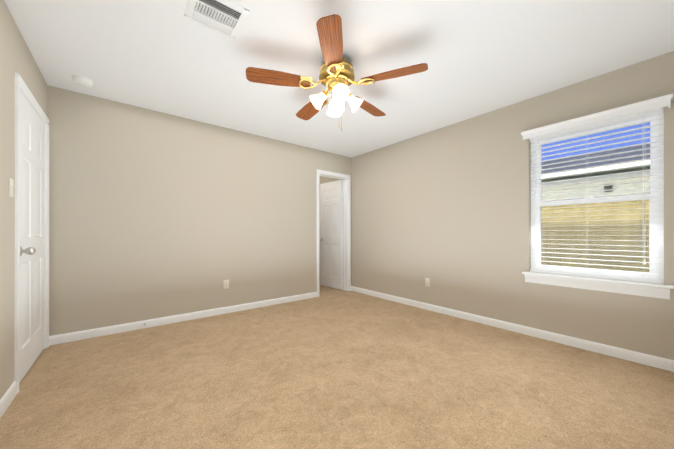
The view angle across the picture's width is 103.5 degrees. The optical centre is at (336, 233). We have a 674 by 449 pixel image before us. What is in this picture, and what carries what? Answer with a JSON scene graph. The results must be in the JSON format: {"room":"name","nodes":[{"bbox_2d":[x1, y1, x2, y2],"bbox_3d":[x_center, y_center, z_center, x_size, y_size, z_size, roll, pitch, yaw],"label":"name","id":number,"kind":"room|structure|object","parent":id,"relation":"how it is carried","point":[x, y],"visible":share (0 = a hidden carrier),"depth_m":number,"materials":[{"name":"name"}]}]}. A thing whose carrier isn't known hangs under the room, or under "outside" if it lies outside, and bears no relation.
{"room":"empty bedroom","nodes":[
{"label":"empty bedroom","id":0,"kind":"room"},
{"bbox_2d":[0,0,47,399],"bbox_3d":[-1.529,-0.169,0.903,0.140,2.440,4.240,0,0,-39],"label":"wall","id":1,"kind":"structure","parent":0,"point":[16,56],"depth_m":1.65,"materials":[{"name":"beige paint"}]},
{"bbox_2d":[0,381,16,418],"bbox_3d":[-1.181,1.008,0.591,0.013,0.085,2.978,0,0,-39],"label":"baseboard","id":2,"kind":"structure","parent":1,"relation":"attached to","point":[7,398],"depth_m":1.61,"materials":[{"name":"white wood"}]},
{"bbox_2d":[9,178,14,196],"bbox_3d":[-2.055,-0.289,1.687,0.020,0.115,0.070,0,0,-39],"label":"light switch","id":3,"kind":"object","parent":1,"relation":"attached to","point":[11,187],"visible":1,"depth_m":1.68,"materials":[{"name":"beige plastic"}]},
{"bbox_2d":[14,72,49,392],"bbox_3d":[-2.450,-0.002,2.066,0.158,2.107,0.930,0,0,-39],"label":"trim","id":4,"kind":"structure","parent":1,"relation":"attached to","point":[21,86],"depth_m":1.76,"materials":[{"name":"white wood"}]},
{"bbox_2d":[20,91,46,381],"bbox_3d":[-2.422,0.025,2.094,0.191,2.030,0.811,0,0,-39],"label":"door","id":5,"kind":"structure","parent":1,"relation":"in","point":[33,143],"depth_m":2.08,"materials":[{"name":"white wood"}]},
{"bbox_2d":[47,85,350,335],"bbox_3d":[-1.268,-0.167,3.742,3.820,2.440,0.140,0,0,-39],"label":"wall","id":6,"kind":"structure","parent":0,"point":[153,214],"depth_m":3.08,"materials":[{"name":"beige paint"}]},
{"bbox_2d":[49,292,316,344],"bbox_3d":[-1.513,1.010,3.435,3.055,0.085,0.030,0,0,-39],"label":"baseboard","id":7,"kind":"structure","parent":6,"relation":"attached to","point":[85,334],"depth_m":3.07,"materials":[{"name":"white wood"}]},
{"bbox_2d":[223,280,228,288],"bbox_3d":[-1.456,0.673,3.496,0.070,0.115,0.007,0,0,-39],"label":"electrical outlet","id":8,"kind":"object","parent":6,"relation":"attached to","point":[225,284],"visible":1,"depth_m":3.49,"materials":[{"name":"beige plastic"}]},
{"bbox_2d":[320,180,342,289],"bbox_3d":[-0.131,0.027,5.127,0.191,2.030,0.618,0,0,-39],"label":"door","id":9,"kind":"structure","parent":6,"relation":"in","point":[331,234],"depth_m":5.10,"materials":[{"name":"white wood"}]},
{"bbox_2d":[316,169,350,296],"bbox_3d":[-0.095,0.000,4.684,0.740,2.107,0.176,0,0,-39],"label":"trim","id":10,"kind":"structure","parent":6,"relation":"attached to","point":[346,231],"depth_m":4.82,"materials":[{"name":"white wood"}]},
{"bbox_2d":[320,285,339,293],"bbox_3d":[-1.026,1.079,5.205,1.610,0.050,1.840,0,0,-39],"label":"floor","id":11,"kind":"structure","parent":0,"point":[324,289],"depth_m":4.97,"materials":[{"name":"beige carpet"}]},
{"bbox_2d":[0,290,673,448],"bbox_3d":[0.023,1.077,2.148,4.120,0.050,4.240,0,0,-39],"label":"floor carpet","id":12,"kind":"object","parent":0,"point":[341,369],"visible":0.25,"depth_m":1.80,"materials":[{"name":"beige carpet"}]},
{"bbox_2d":[4,0,673,157],"bbox_3d":[0.023,-1.428,2.150,4.120,0.080,4.240,0,0,-39],"label":"ceiling","id":13,"kind":"structure","parent":0,"point":[479,57],"depth_m":2.07,"materials":[{"name":"white paint"}]},
{"bbox_2d":[72,75,92,86],"bbox_3d":[-2.297,-1.366,2.404,0.140,0.044,0.140,0,0,-39],"label":"smoke detector","id":14,"kind":"object","parent":13,"relation":"attached to","point":[83,81],"visible":0.98,"depth_m":2.38,"materials":[{"name":"white plastic"}]},
{"bbox_2d":[184,0,249,39],"bbox_3d":[-0.764,-1.382,1.685,0.314,0.013,0.314,0,0,-39],"label":"ceiling vent","id":15,"kind":"object","parent":13,"relation":"in","point":[226,18],"visible":1,"depth_m":1.68,"materials":[{"name":"white plastic"}]},
{"bbox_2d":[246,14,427,130],"bbox_3d":[-0.007,-1.110,2.196,1.344,0.556,1.327,0,0,-39],"label":"ceiling fan","id":16,"kind":"object","parent":13,"relation":"hanging from","point":[336,76],"visible":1,"depth_m":2.04,"materials":[{"name":"brown wood"}]},
{"bbox_2d":[320,51,673,359],"bbox_3d":[0.991,-0.167,4.106,0.160,2.440,6.080,0,0,-39],"label":"wall","id":17,"kind":"structure","parent":0,"point":[446,210],"depth_m":3.03,"materials":[{"name":"beige paint"}]},
{"bbox_2d":[425,278,429,286],"bbox_3d":[1.245,0.678,3.655,0.007,0.115,0.070,0,0,-39],"label":"electrical outlet","id":18,"kind":"object","parent":17,"relation":"attached to","point":[427,282],"visible":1,"depth_m":3.65,"materials":[{"name":"beige plastic"}]},
{"bbox_2d":[351,286,673,371],"bbox_3d":[1.489,1.010,3.325,0.040,0.085,3.960,0,0,-39],"label":"baseboard","id":19,"kind":"structure","parent":17,"relation":"attached to","point":[646,359],"depth_m":2.63,"materials":[{"name":"white wood"}]},
{"bbox_2d":[521,94,672,140],"bbox_3d":[2.226,-1.000,2.380,0.076,0.080,0.972,0,0,-39],"label":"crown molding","id":20,"kind":"structure","parent":17,"relation":"attached to","point":[642,106],"depth_m":2.27,"materials":[{"name":"white wood"}]},
{"bbox_2d":[531,108,663,282],"bbox_3d":[2.345,-0.286,2.475,0.080,1.415,0.880,0,0,-39],"label":"window","id":21,"kind":"structure","parent":17,"relation":"in","point":[652,229],"depth_m":2.37,"materials":[{"name":"white glass"}]},
{"bbox_2d":[530,108,662,283],"bbox_3d":[2.279,-0.298,2.421,0.068,1.386,0.868,0,0,-39],"label":"window blinds","id":22,"kind":"object","parent":21,"relation":"attached to","point":[650,113],"visible":0.94,"depth_m":2.35,"materials":[{"name":"white plastic"}]},
{"bbox_2d":[522,271,673,298],"bbox_3d":[2.267,0.452,2.412,0.120,0.110,0.980,0,0,-39],"label":"apron","id":23,"kind":"object","parent":17,"relation":"attached to","point":[653,290],"visible":0.92,"depth_m":2.30,"materials":[{"name":"white wood"}]},
{"label":"outside","id":24,"kind":"structure","parent":0,"visible":0},
{"bbox_3d":[9.577,1.218,11.125,22.020,0.080,34.000,0,0,-39],"label":"lawn","id":25,"kind":"structure","parent":24,"visible":0},
{"bbox_2d":[541,200,649,271],"bbox_3d":[4.887,0.180,8.086,0.060,1.988,25.130,0,0,-39],"label":"fence","id":26,"kind":"object","parent":25,"relation":"on","point":[610,209],"depth_m":6.38,"materials":[{"name":"brown wood"}]},
{"bbox_2d":[542,144,649,264],"bbox_3d":[10.801,-1.356,14.674,9.270,5.068,27.000,0,0,-39],"label":"house","id":27,"kind":"structure","parent":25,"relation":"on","point":[609,192],"depth_m":9.83,"materials":[{"name":"grey"}]}
]}

